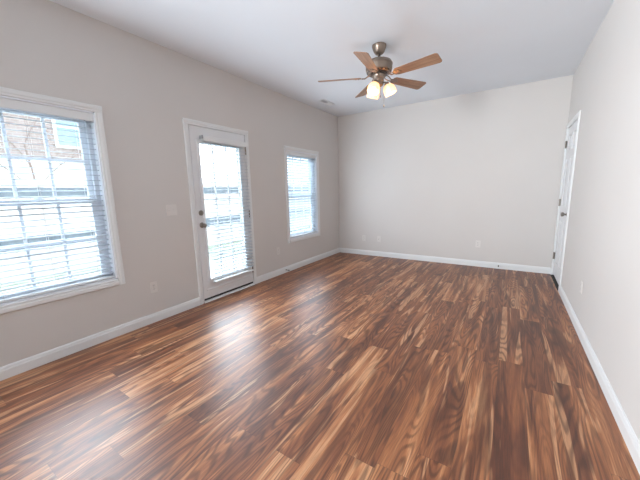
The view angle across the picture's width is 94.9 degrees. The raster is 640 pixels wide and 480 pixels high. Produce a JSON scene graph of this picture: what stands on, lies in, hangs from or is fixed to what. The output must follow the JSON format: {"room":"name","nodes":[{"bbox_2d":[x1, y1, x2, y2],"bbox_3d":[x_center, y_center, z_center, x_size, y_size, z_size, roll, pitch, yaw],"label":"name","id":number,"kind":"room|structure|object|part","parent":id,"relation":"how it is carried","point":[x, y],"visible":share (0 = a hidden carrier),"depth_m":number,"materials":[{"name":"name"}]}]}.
{"room":"empty living room","nodes":[
{"label":"empty living room","id":0,"kind":"room"},
{"bbox_2d":[0,0,339,366],"bbox_3d":[-1.848,-0.511,2.840,0.150,2.775,8.058,5,11,32],"label":"wall","id":1,"kind":"structure","parent":0,"point":[144,89],"depth_m":2.91,"materials":[{"name":"paint"}]},
{"bbox_2d":[0,87,124,314],"bbox_3d":[-2.198,-0.303,2.304,0.166,1.588,0.977,5,11,32],"label":"window","id":2,"kind":"structure","parent":1,"relation":"in","point":[98,137],"depth_m":2.51,"materials":[{"name":"white paint"}]},
{"bbox_3d":[-2.255,-0.633,2.282,0.025,0.725,0.775,5,11,32],"label":"sash","id":3,"kind":"part","parent":2,"relation":"part of","materials":[{"name":"white plastic"}]},
{"bbox_3d":[-2.215,0.035,2.377,0.025,0.716,0.775,5,11,32],"label":"sash","id":4,"kind":"part","parent":2,"relation":"part of","materials":[{"name":"white plastic"}]},
{"bbox_2d":[0,97,113,303],"bbox_3d":[-2.168,-0.302,2.285,0.068,1.447,0.841,5,11,32],"label":"window blind","id":5,"kind":"object","parent":2,"relation":"attached to","point":[4,102],"visible":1,"depth_m":2.31,"materials":[{"name":"white paint"}]},
{"bbox_3d":[-2.173,-0.290,2.291,0.054,1.393,0.002,5,11,32],"label":"ladder cord","id":6,"kind":"part","parent":5,"relation":"part of","materials":[{"name":"white fabric"}]},
{"bbox_3d":[-2.157,0.402,2.405,0.050,0.018,0.831,5,11,32],"label":"rail","id":7,"kind":"part","parent":5,"relation":"part of","materials":[{"name":"white paint"}]},
{"bbox_3d":[-2.010,-0.335,2.540,0.054,1.393,0.002,5,11,32],"label":"ladder cord","id":8,"kind":"part","parent":5,"relation":"part of","materials":[{"name":"white fabric"}]},
{"bbox_2d":[150,281,157,292],"bbox_3d":[-1.714,0.486,3.031,0.009,0.116,0.072,5,11,32],"label":"power outlet","id":9,"kind":"object","parent":1,"relation":"attached to","point":[153,285],"visible":1,"depth_m":3.03,"materials":[{"name":"white plastic"}]},
{"bbox_2d":[0,248,339,380],"bbox_3d":[-1.748,0.816,3.014,0.015,0.096,8.058,5,11,32],"label":"baseboard","id":10,"kind":"structure","parent":1,"relation":"attached to","point":[7,371],"depth_m":2.71,"materials":[{"name":"white paint"}]},
{"bbox_2d":[166,204,176,215],"bbox_3d":[-1.579,-0.320,3.132,0.016,0.116,0.118,5,11,32],"label":"light switch","id":11,"kind":"object","parent":1,"relation":"attached to","point":[171,209],"visible":1,"depth_m":3.13,"materials":[{"name":"white plastic"}]},
{"bbox_2d":[182,118,256,304],"bbox_3d":[-1.262,-0.347,3.765,0.166,2.122,0.940,5,11,32],"label":"trim","id":12,"kind":"structure","parent":1,"relation":"attached to","point":[186,121],"depth_m":3.45,"materials":[{"name":"white paint"}]},
{"bbox_2d":[188,125,253,300],"bbox_3d":[-1.196,-0.326,3.734,0.121,2.036,0.821,5,11,32],"label":"door","id":13,"kind":"structure","parent":1,"relation":"in","point":[211,289],"depth_m":3.62,"materials":[{"name":"white paint"}]},
{"bbox_3d":[-1.361,-0.173,3.445,0.067,0.066,0.066,5,11,32],"label":"knob","id":14,"kind":"part","parent":13,"relation":"part of","materials":[{"name":"brown metal"}]},
{"bbox_3d":[-1.224,-0.360,3.739,0.064,1.683,0.663,5,11,32],"label":"lite frame","id":15,"kind":"part","parent":13,"relation":"part of","materials":[{"name":"white paint"}]},
{"bbox_2d":[201,136,253,282],"bbox_3d":[-1.139,-0.376,3.746,0.059,1.730,0.664,5,11,32],"label":"window blind","id":16,"kind":"object","parent":13,"relation":"attached to","point":[205,138],"visible":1,"depth_m":3.73,"materials":[{"name":"white paint"}]},
{"bbox_3d":[-1.270,-0.328,3.553,0.054,1.676,0.002,5,11,32],"label":"ladder cord","id":17,"kind":"part","parent":16,"relation":"part of","materials":[{"name":"white fabric"}]},
{"bbox_3d":[-1.141,-0.363,3.749,0.054,1.676,0.002,5,11,32],"label":"ladder cord","id":18,"kind":"part","parent":16,"relation":"part of","materials":[{"name":"white fabric"}]},
{"bbox_3d":[-1.122,0.468,3.887,0.050,0.018,0.654,5,11,32],"label":"rail","id":19,"kind":"part","parent":16,"relation":"part of","materials":[{"name":"white paint"}]},
{"bbox_3d":[-1.013,-0.399,3.946,0.054,1.676,0.002,5,11,32],"label":"ladder cord","id":20,"kind":"part","parent":16,"relation":"part of","materials":[{"name":"white fabric"}]},
{"bbox_3d":[-1.181,0.558,3.879,0.007,0.027,0.722,5,11,32],"label":"moulding","id":21,"kind":"part","parent":13,"relation":"part of","materials":[{"name":"white paint"}]},
{"bbox_2d":[204,283,254,302],"bbox_3d":[-1.235,0.687,3.937,0.170,0.024,0.820,5,11,32],"label":"trim","id":22,"kind":"structure","parent":1,"relation":"attached to","point":[249,285],"depth_m":3.85,"materials":[{"name":"white paint"}]},
{"bbox_2d":[284,145,319,243],"bbox_3d":[-0.340,-0.787,5.154,0.166,1.554,0.978,5,11,32],"label":"window","id":23,"kind":"structure","parent":1,"relation":"in","point":[286,148],"depth_m":5.30,"materials":[{"name":"white paint"}]},
{"bbox_3d":[-0.358,-0.457,5.225,0.025,0.699,0.776,5,11,32],"label":"sash","id":24,"kind":"part","parent":23,"relation":"part of","materials":[{"name":"white plastic"}]},
{"bbox_2d":[287,151,316,237],"bbox_3d":[-0.310,-0.786,5.135,0.068,1.413,0.842,5,11,32],"label":"window blind","id":25,"kind":"object","parent":23,"relation":"attached to","point":[291,186],"visible":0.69,"depth_m":5.11,"materials":[{"name":"white paint"}]},
{"bbox_3d":[-0.300,-0.098,5.252,0.050,0.018,0.832,5,11,32],"label":"rail","id":26,"kind":"part","parent":25,"relation":"part of","materials":[{"name":"white paint"}]},
{"bbox_2d":[0,252,639,479],"bbox_3d":[-0.225,1.047,2.062,3.932,0.120,8.358,5,11,32],"label":"floor","id":27,"kind":"structure","parent":0,"point":[338,366],"depth_m":1.96,"materials":[{"name":"brown wood"}]},
{"bbox_2d":[49,0,613,116],"bbox_3d":[-0.292,-1.818,1.588,3.932,0.140,8.358,5,11,32],"label":"ceiling","id":28,"kind":"structure","parent":0,"point":[285,47],"depth_m":2.86,"materials":[{"name":"paint"}]},
{"bbox_2d":[318,99,334,105],"bbox_3d":[0.112,-2.300,4.922,0.115,0.016,0.360,5,11,32],"label":"ceiling vent","id":29,"kind":"object","parent":28,"relation":"in","point":[324,101],"visible":1,"depth_m":4.90,"materials":[{"name":"white metal"}]},
{"bbox_2d":[318,42,441,106],"bbox_3d":[0.618,-1.700,3.045,1.235,0.608,1.224,5,11,32],"label":"ceiling fan","id":30,"kind":"object","parent":28,"relation":"hanging from","point":[378,68],"visible":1,"depth_m":2.98,"materials":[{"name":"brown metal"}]},
{"bbox_3d":[0.208,-1.704,3.133,0.454,0.006,0.140,0,24,8],"label":"blade","id":31,"kind":"part","parent":30,"relation":"part of","materials":[{"name":"brown wood"}]},
{"bbox_3d":[0.541,-1.769,3.478,0.140,0.006,0.454,-18,12,-7],"label":"blade","id":32,"kind":"part","parent":30,"relation":"part of","materials":[{"name":"brown wood"}]},
{"bbox_3d":[0.440,-1.640,2.712,0.140,0.006,0.454,19,17,22],"label":"blade","id":33,"kind":"part","parent":30,"relation":"part of","materials":[{"name":"brown wood"}]},
{"bbox_3d":[0.576,-1.591,3.208,0.133,0.128,0.135,5,11,32],"label":"lamp shade","id":34,"kind":"part","parent":30,"relation":"part of","materials":[{"name":"white glass"}]},
{"bbox_3d":[0.548,-1.558,3.010,0.130,0.128,0.136,5,11,32],"label":"lamp shade","id":35,"kind":"part","parent":30,"relation":"part of","materials":[{"name":"white glass"}]},
{"bbox_3d":[0.736,-1.575,3.084,0.136,0.128,0.130,5,11,32],"label":"lamp shade","id":36,"kind":"part","parent":30,"relation":"part of","materials":[{"name":"white glass"}]},
{"bbox_3d":[0.979,-1.745,3.271,0.454,0.006,0.140,-6,-4,-28],"label":"blade","id":37,"kind":"part","parent":30,"relation":"part of","materials":[{"name":"brown wood"}]},
{"bbox_3d":[0.916,-1.665,2.797,0.454,0.006,0.140,8,-2,43],"label":"blade","id":38,"kind":"part","parent":30,"relation":"part of","materials":[{"name":"brown wood"}]},
{"bbox_2d":[338,75,572,267],"bbox_3d":[1.960,-0.995,5.223,3.932,2.775,0.150,5,11,32],"label":"wall","id":39,"kind":"structure","parent":0,"point":[437,177],"depth_m":4.88,"materials":[{"name":"paint"}]},
{"bbox_2d":[340,248,550,273],"bbox_3d":[1.947,0.339,5.374,3.632,0.096,0.015,5,11,32],"label":"baseboard","id":40,"kind":"structure","parent":39,"relation":"attached to","point":[526,268],"depth_m":5.11,"materials":[{"name":"white paint"}]},
{"bbox_2d":[475,240,480,247],"bbox_3d":[2.626,0.067,4.885,0.072,0.116,0.009,5,11,32],"label":"power outlet","id":41,"kind":"object","parent":39,"relation":"attached to","point":[478,243],"visible":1,"depth_m":4.88,"materials":[{"name":"white plastic"}]},
{"bbox_2d":[561,0,639,441],"bbox_3d":[1.333,-0.250,0.811,0.150,2.775,8.058,5,11,32],"label":"wall","id":42,"kind":"structure","parent":0,"point":[602,247],"depth_m":2.09,"materials":[{"name":"paint"}]},
{"bbox_2d":[551,275,558,290],"bbox_3d":[3.259,0.578,4.003,0.120,0.012,0.782,5,11,32],"label":"trim","id":43,"kind":"structure","parent":42,"relation":"attached to","point":[552,276],"depth_m":4.03,"materials":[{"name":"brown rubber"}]},
{"bbox_2d":[553,121,576,284],"bbox_3d":[3.195,-0.458,3.863,0.105,2.032,0.788,5,11,32],"label":"door","id":44,"kind":"structure","parent":42,"relation":"in","point":[570,143],"depth_m":3.89,"materials":[{"name":"white paint"}]},
{"bbox_2d":[551,110,580,291],"bbox_3d":[3.257,-0.467,3.815,0.166,2.134,0.910,5,11,32],"label":"trim","id":45,"kind":"structure","parent":42,"relation":"attached to","point":[576,117],"depth_m":3.61,"materials":[{"name":"white paint"}]},
{"bbox_2d":[580,280,582,293],"bbox_3d":[2.355,0.423,2.649,0.009,0.116,0.072,5,11,32],"label":"power outlet","id":46,"kind":"object","parent":42,"relation":"attached to","point":[581,285],"visible":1,"depth_m":2.63,"materials":[{"name":"white plastic"}]},
{"bbox_2d":[559,285,639,474],"bbox_3d":[1.042,1.135,0.688,0.015,0.096,7.125,5,11,32],"label":"baseboard","id":47,"kind":"structure","parent":42,"relation":"attached to","point":[630,438],"depth_m":1.79,"materials":[{"name":"white paint"}]},
{"label":"outside","id":48,"kind":"structure","parent":0,"visible":0},
{"bbox_2d":[0,226,310,291],"bbox_3d":[-9.432,-0.379,13.335,23.850,0.200,40.000,5,11,32],"label":"ground","id":49,"kind":"structure","parent":48,"point":[211,257],"depth_m":6.08,"materials":[{"name":"white"}]},
{"bbox_2d":[0,113,80,178],"bbox_3d":[-7.850,-3.066,7.891,5.631,6.916,3.882,-2,9,-5],"label":"bare tree","id":50,"kind":"object","parent":49,"relation":"on","point":[25,140],"visible":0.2,"depth_m":7.83,"materials":[{"name":"brown plant"}]},
{"bbox_2d":[0,112,84,236],"bbox_3d":[-14.479,-3.526,9.539,7.800,7.480,15.800,5,11,32],"label":"house","id":51,"kind":"structure","parent":49,"relation":"on","point":[20,145],"depth_m":10.35,"materials":[{"name":"brown"}]},
{"bbox_3d":[-9.329,-4.175,10.952,0.014,1.340,0.840,5,11,32],"label":"pane","id":52,"kind":"part","parent":51,"relation":"part of","materials":[{"name":"blue"}]},
{"bbox_2d":[0,180,309,281],"bbox_3d":[-3.402,-0.665,8.143,0.155,1.980,20.005,5,11,32],"label":"wooden fence","id":53,"kind":"object","parent":49,"relation":"on","point":[206,186],"visible":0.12,"depth_m":5.61,"materials":[{"name":"white wood"}]},
{"bbox_3d":[-3.371,-1.346,7.996,0.039,0.170,20.000,5,11,32],"label":"rail","id":54,"kind":"part","parent":53,"relation":"part of","materials":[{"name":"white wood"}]},
{"bbox_3d":[-3.350,-0.473,8.141,0.039,0.220,20.000,5,11,32],"label":"rail","id":55,"kind":"part","parent":53,"relation":"part of","materials":[{"name":"white wood"}]},
{"bbox_2d":[210,255,243,276],"bbox_3d":[-1.956,0.723,4.789,1.949,0.110,3.600,5,11,32],"label":"patio","id":56,"kind":"structure","parent":49,"relation":"on","point":[212,264],"depth_m":5.72,"materials":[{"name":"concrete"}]}
]}

